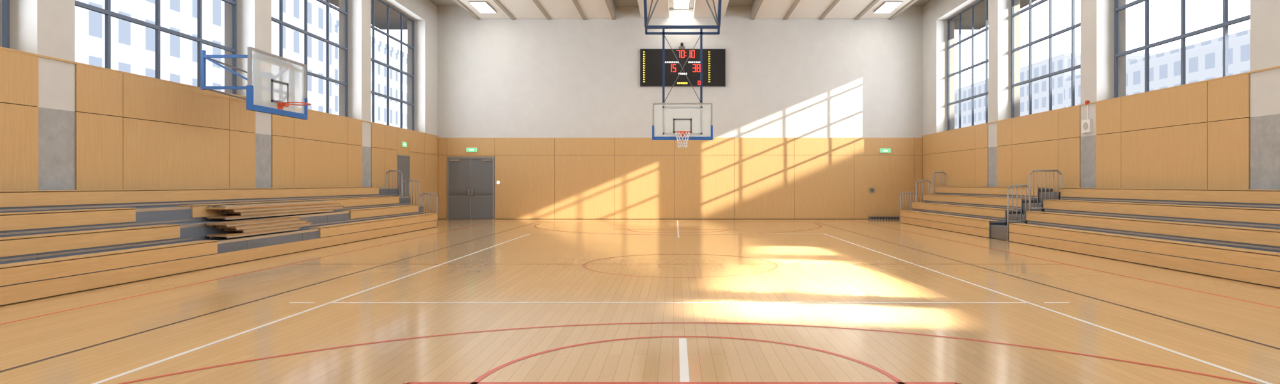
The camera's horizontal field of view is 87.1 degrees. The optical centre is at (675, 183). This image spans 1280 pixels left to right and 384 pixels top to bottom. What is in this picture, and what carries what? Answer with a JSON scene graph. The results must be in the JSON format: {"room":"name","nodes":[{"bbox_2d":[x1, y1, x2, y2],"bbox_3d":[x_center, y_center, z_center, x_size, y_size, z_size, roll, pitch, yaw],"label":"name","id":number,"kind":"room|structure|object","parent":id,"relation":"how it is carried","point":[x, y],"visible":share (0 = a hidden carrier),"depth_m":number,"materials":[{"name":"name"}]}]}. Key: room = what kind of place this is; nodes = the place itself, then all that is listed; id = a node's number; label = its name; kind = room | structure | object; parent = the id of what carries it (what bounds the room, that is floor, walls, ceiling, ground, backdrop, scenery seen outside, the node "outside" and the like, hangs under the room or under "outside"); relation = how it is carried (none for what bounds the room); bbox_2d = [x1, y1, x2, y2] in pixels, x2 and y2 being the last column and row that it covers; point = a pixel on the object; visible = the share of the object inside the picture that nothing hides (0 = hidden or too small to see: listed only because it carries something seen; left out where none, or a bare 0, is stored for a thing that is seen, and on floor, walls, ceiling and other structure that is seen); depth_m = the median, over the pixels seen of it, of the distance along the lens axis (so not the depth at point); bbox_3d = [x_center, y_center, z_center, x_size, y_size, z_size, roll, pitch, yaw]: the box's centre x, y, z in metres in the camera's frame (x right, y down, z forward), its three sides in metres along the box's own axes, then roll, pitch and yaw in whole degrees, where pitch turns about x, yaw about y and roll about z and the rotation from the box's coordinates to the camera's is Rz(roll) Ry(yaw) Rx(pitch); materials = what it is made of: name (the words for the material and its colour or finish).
{"room":"school gymnasium","nodes":[
{"label":"school gymnasium","id":0,"kind":"room"},
{"bbox_2d":[0,0,438,213],"bbox_3d":[-10.940,-2.900,11.400,2.480,8.700,32.800,0,0,0],"label":"wall","id":1,"kind":"structure","parent":0,"point":[66,123],"depth_m":13.61,"materials":[{"name":"brown wood"}]},
{"bbox_2d":[1,0,9,48],"bbox_3d":[-10.180,-4.160,7.920,0.070,4.378,4.658,0,0,0],"label":"window","id":2,"kind":"structure","parent":1,"relation":"in","point":[5,3],"depth_m":10.19,"materials":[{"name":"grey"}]},
{"bbox_2d":[74,0,236,94],"bbox_3d":[-10.180,-4.160,13.220,0.070,4.378,4.658,0,0,0],"label":"window","id":3,"kind":"structure","parent":1,"relation":"in","point":[107,11],"depth_m":13.23,"materials":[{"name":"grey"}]},
{"bbox_2d":[200,46,311,119],"bbox_3d":[-8.973,-2.013,14.150,3.883,1.275,1.900,0,0,45],"label":"basketball hoop","id":4,"kind":"object","parent":1,"relation":"attached to","point":[254,92],"visible":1,"depth_m":13.16,"materials":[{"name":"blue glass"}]},
{"bbox_2d":[271,0,348,117],"bbox_3d":[-10.180,-4.160,18.520,0.070,4.378,4.658,0,0,0],"label":"window","id":5,"kind":"structure","parent":1,"relation":"in","point":[280,22],"depth_m":19.49,"materials":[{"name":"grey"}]},
{"bbox_2d":[371,0,414,130],"bbox_3d":[-10.180,-4.160,23.820,0.070,4.378,4.658,0,0,0],"label":"window","id":6,"kind":"structure","parent":1,"relation":"in","point":[373,27],"depth_m":23.82,"materials":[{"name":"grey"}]},
{"bbox_2d":[396,154,410,196],"bbox_3d":[-9.695,0.215,24.000,0.075,2.470,1.140,0,0,0],"label":"door","id":7,"kind":"structure","parent":1,"relation":"in","point":[403,162],"depth_m":24.07,"materials":[{"name":"grey metal"}]},
{"bbox_2d":[401,141,407,147],"bbox_3d":[-9.679,-1.400,24.000,0.048,0.180,0.400,0,0,0],"label":"exit sign","id":8,"kind":"object","parent":1,"relation":"attached to","point":[403,144],"visible":1,"depth_m":23.95,"materials":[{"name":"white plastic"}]},
{"bbox_2d":[0,218,1279,383],"bbox_3d":[0.200,1.549,11.250,21.260,0.202,33.100,0,0,0],"label":"floor","id":9,"kind":"structure","parent":0,"point":[455,301],"depth_m":7.27,"materials":[{"name":"brown wood"}]},
{"bbox_2d":[0,186,437,305],"bbox_3d":[-8.834,0.769,8.775,1.728,1.338,27.450,0,0,0],"label":"bleachers","id":10,"kind":"object","parent":9,"relation":"on","point":[53,242],"visible":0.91,"depth_m":10.85,"materials":[{"name":"brown wood"}]},
{"bbox_2d":[206,216,312,238],"bbox_3d":[-8.200,0.847,13.450,0.374,0.268,2.840,0,0,0],"label":"wooden planks","id":11,"kind":"object","parent":10,"relation":"on","point":[244,228],"visible":1,"depth_m":12.96,"materials":[{"name":"brown wood"}]},
{"bbox_2d":[206,200,344,220],"bbox_3d":[-8.630,0.553,14.900,0.374,0.267,4.540,0,0,0],"label":"wooden planks","id":12,"kind":"object","parent":10,"relation":"on","point":[240,211],"visible":1,"depth_m":14.11,"materials":[{"name":"brown wood"}]},
{"bbox_2d":[385,170,402,196],"bbox_3d":[-9.440,0.498,22.570,0.606,1.899,0.090,0,0,0],"label":"safety railing","id":13,"kind":"object","parent":10,"relation":"on","point":[388,171],"visible":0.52,"depth_m":22.56,"materials":[{"name":"silver metal"}]},
{"bbox_2d":[401,179,419,204],"bbox_3d":[-8.880,0.658,22.570,0.646,1.579,0.090,0,0,0],"label":"safety railing","id":14,"kind":"object","parent":10,"relation":"on","point":[404,180],"visible":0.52,"depth_m":22.56,"materials":[{"name":"silver metal"}]},
{"bbox_2d":[419,192,437,226],"bbox_3d":[-8.290,0.878,22.570,0.666,1.139,0.090,0,0,0],"label":"safety railing","id":15,"kind":"object","parent":9,"relation":"on","point":[422,193],"visible":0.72,"depth_m":22.56,"materials":[{"name":"silver metal"}]},
{"bbox_2d":[868,216,899,219],"bbox_3d":[8.500,1.395,27.355,1.200,0.109,0.225,0,0,0],"label":"floor vent","id":16,"kind":"object","parent":9,"relation":"in","point":[870,217],"visible":1,"depth_m":27.25,"materials":[{"name":"silver metal"}]},
{"bbox_2d":[899,192,916,222],"bbox_3d":[8.690,0.878,25.070,0.666,1.139,0.090,0,0,0],"label":"safety railing","id":17,"kind":"object","parent":9,"relation":"on","point":[902,192],"visible":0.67,"depth_m":25.06,"materials":[{"name":"silver metal"}]},
{"bbox_2d":[1006,184,1031,241],"bbox_3d":[8.680,0.739,16.960,0.646,1.419,0.090,0,0,0],"label":"safety railing","id":18,"kind":"object","parent":9,"relation":"on","point":[1010,185],"visible":0.78,"depth_m":16.95,"materials":[{"name":"silver metal"}]},
{"bbox_2d":[900,186,1279,287],"bbox_3d":[9.234,0.769,10.025,1.728,1.338,29.950,0,0,0],"label":"bleachers","id":19,"kind":"object","parent":9,"relation":"on","point":[1234,234],"visible":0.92,"depth_m":12.91,"materials":[{"name":"brown wood"}]},
{"bbox_2d":[915,180,931,202],"bbox_3d":[9.280,0.658,25.070,0.646,1.579,0.090,0,0,0],"label":"safety railing","id":20,"kind":"object","parent":19,"relation":"on","point":[918,181],"visible":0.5,"depth_m":25.06,"materials":[{"name":"silver metal"}]},
{"bbox_2d":[931,171,946,194],"bbox_3d":[9.840,0.498,25.070,0.606,1.899,0.090,0,0,0],"label":"safety railing","id":21,"kind":"object","parent":19,"relation":"on","point":[934,172],"visible":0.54,"depth_m":25.06,"materials":[{"name":"silver metal"}]},
{"bbox_2d":[1028,169,1062,211],"bbox_3d":[9.320,0.548,16.910,0.886,1.799,0.090,0,0,0],"label":"safety railing","id":22,"kind":"object","parent":19,"relation":"on","point":[1033,171],"visible":0.65,"depth_m":16.90,"materials":[{"name":"silver metal"}]},
{"bbox_2d":[437,6,922,218],"bbox_3d":[0.200,-2.900,27.635,21.260,8.700,0.330,0,0,0],"label":"wall","id":23,"kind":"structure","parent":0,"point":[806,110],"depth_m":27.50,"materials":[{"name":"white paint"}]},
{"bbox_2d":[446,156,494,218],"bbox_3d":[-8.360,0.175,27.460,1.940,2.550,0.076,0,0,0],"label":"door","id":24,"kind":"structure","parent":23,"relation":"in","point":[470,180],"depth_m":27.48,"materials":[{"name":"grey metal"}]},
{"bbox_2d":[465,147,477,152],"bbox_3d":[-8.310,-1.380,27.444,0.440,0.180,0.048,0,0,0],"label":"exit sign","id":25,"kind":"object","parent":23,"relation":"attached to","point":[468,150],"visible":1,"depth_m":27.43,"materials":[{"name":"green plastic"}]},
{"bbox_2d":[640,42,725,87],"bbox_3d":[0.310,-4.857,27.430,3.490,1.785,0.136,0,0,0],"label":"scoreboard","id":26,"kind":"object","parent":23,"relation":"attached to","point":[651,59],"visible":0.98,"depth_m":27.37,"materials":[{"name":"black plastic"}]},
{"bbox_2d":[869,187,874,192],"bbox_3d":[8.050,0.270,27.451,0.200,0.200,0.034,0,0,0],"label":"wall socket","id":27,"kind":"object","parent":23,"relation":"attached to","point":[872,189],"visible":1,"depth_m":27.44,"materials":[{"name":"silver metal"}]},
{"bbox_2d":[880,148,890,152],"bbox_3d":[8.580,-1.350,27.444,0.440,0.180,0.048,0,0,0],"label":"exit sign","id":28,"kind":"object","parent":23,"relation":"attached to","point":[882,150],"visible":1,"depth_m":27.43,"materials":[{"name":"green plastic"}]},
{"bbox_2d":[428,0,931,19],"bbox_3d":[0.200,-7.025,11.250,21.260,0.650,33.100,0,0,0],"label":"ceiling","id":29,"kind":"structure","parent":0,"point":[548,9],"depth_m":26.11,"materials":[{"name":"white paint"}]},
{"bbox_2d":[643,0,721,148],"bbox_3d":[0.230,-4.180,20.932,2.540,6.165,5.234,0,0,0],"label":"basketball hoop","id":30,"kind":"object","parent":29,"relation":"hanging from","point":[717,20],"visible":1,"depth_m":21.29,"materials":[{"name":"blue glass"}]},
{"bbox_2d":[468,0,903,12],"bbox_3d":[0.390,-6.941,12.875,16.060,0.494,29.050,0,0,0],"label":"ceiling lights","id":31,"kind":"object","parent":29,"relation":"attached to","point":[482,6],"depth_m":25.70},
{"bbox_2d":[922,0,1279,202],"bbox_3d":[11.340,-2.900,11.400,2.480,8.700,32.800,0,0,0],"label":"wall","id":32,"kind":"structure","parent":0,"point":[1223,132],"depth_m":16.15,"materials":[{"name":"brown wood"}]},
{"bbox_2d":[947,0,988,130],"bbox_3d":[10.580,-4.160,23.895,0.070,4.378,4.308,0,0,0],"label":"window","id":33,"kind":"structure","parent":32,"relation":"in","point":[985,29],"depth_m":24.07,"materials":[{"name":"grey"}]},
{"bbox_2d":[1011,0,1080,118],"bbox_3d":[10.580,-4.160,18.945,0.070,4.378,4.308,0,0,0],"label":"window","id":34,"kind":"structure","parent":32,"relation":"in","point":[1073,26],"depth_m":19.13,"materials":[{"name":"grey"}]},
{"bbox_2d":[1081,100,1092,133],"bbox_3d":[10.088,-1.645,16.470,0.081,0.790,0.340,0,0,0],"label":"fire alarm","id":35,"kind":"object","parent":32,"relation":"attached to","point":[1087,125],"visible":1,"depth_m":16.44,"materials":[{"name":"white plastic"}]},
{"bbox_2d":[1114,0,1249,97],"bbox_3d":[10.580,-4.160,13.995,0.070,4.378,4.308,0,0,0],"label":"window","id":36,"kind":"structure","parent":32,"relation":"in","point":[1225,23],"depth_m":14.30,"materials":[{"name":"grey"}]},
{"label":"outside","id":37,"kind":"structure","parent":0,"visible":0},
{"bbox_3d":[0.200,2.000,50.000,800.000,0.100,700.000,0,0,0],"label":"ground","id":38,"kind":"structure","parent":37,"visible":0},
{"bbox_2d":[74,0,331,113],"bbox_3d":[-47.800,-9.600,51.500,24.600,23.100,37.600,0,0,0],"label":"building","id":39,"kind":"structure","parent":38,"relation":"on","point":[132,45],"depth_m":49.03,"materials":[{"name":"grey"}]},
{"bbox_2d":[331,17,407,129],"bbox_3d":[-50.800,-8.600,112.500,22.600,21.100,75.600,0,0,0],"label":"building","id":40,"kind":"structure","parent":38,"relation":"on","point":[380,47],"depth_m":91.54,"materials":[{"name":"grey"}]},
{"bbox_2d":[954,53,1159,129],"bbox_3d":[91.700,-12.100,182.500,27.600,28.100,95.600,0,0,0],"label":"building","id":41,"kind":"structure","parent":38,"relation":"on","point":[1040,88],"depth_m":145.68,"materials":[{"name":"grey"}]},
{"bbox_2d":[1061,29,1249,108],"bbox_3d":[87.700,-9.100,95.000,25.600,22.100,70.600,0,0,0],"label":"building","id":42,"kind":"structure","parent":38,"relation":"on","point":[1204,59],"depth_m":98.50,"materials":[{"name":"grey"}]}
]}

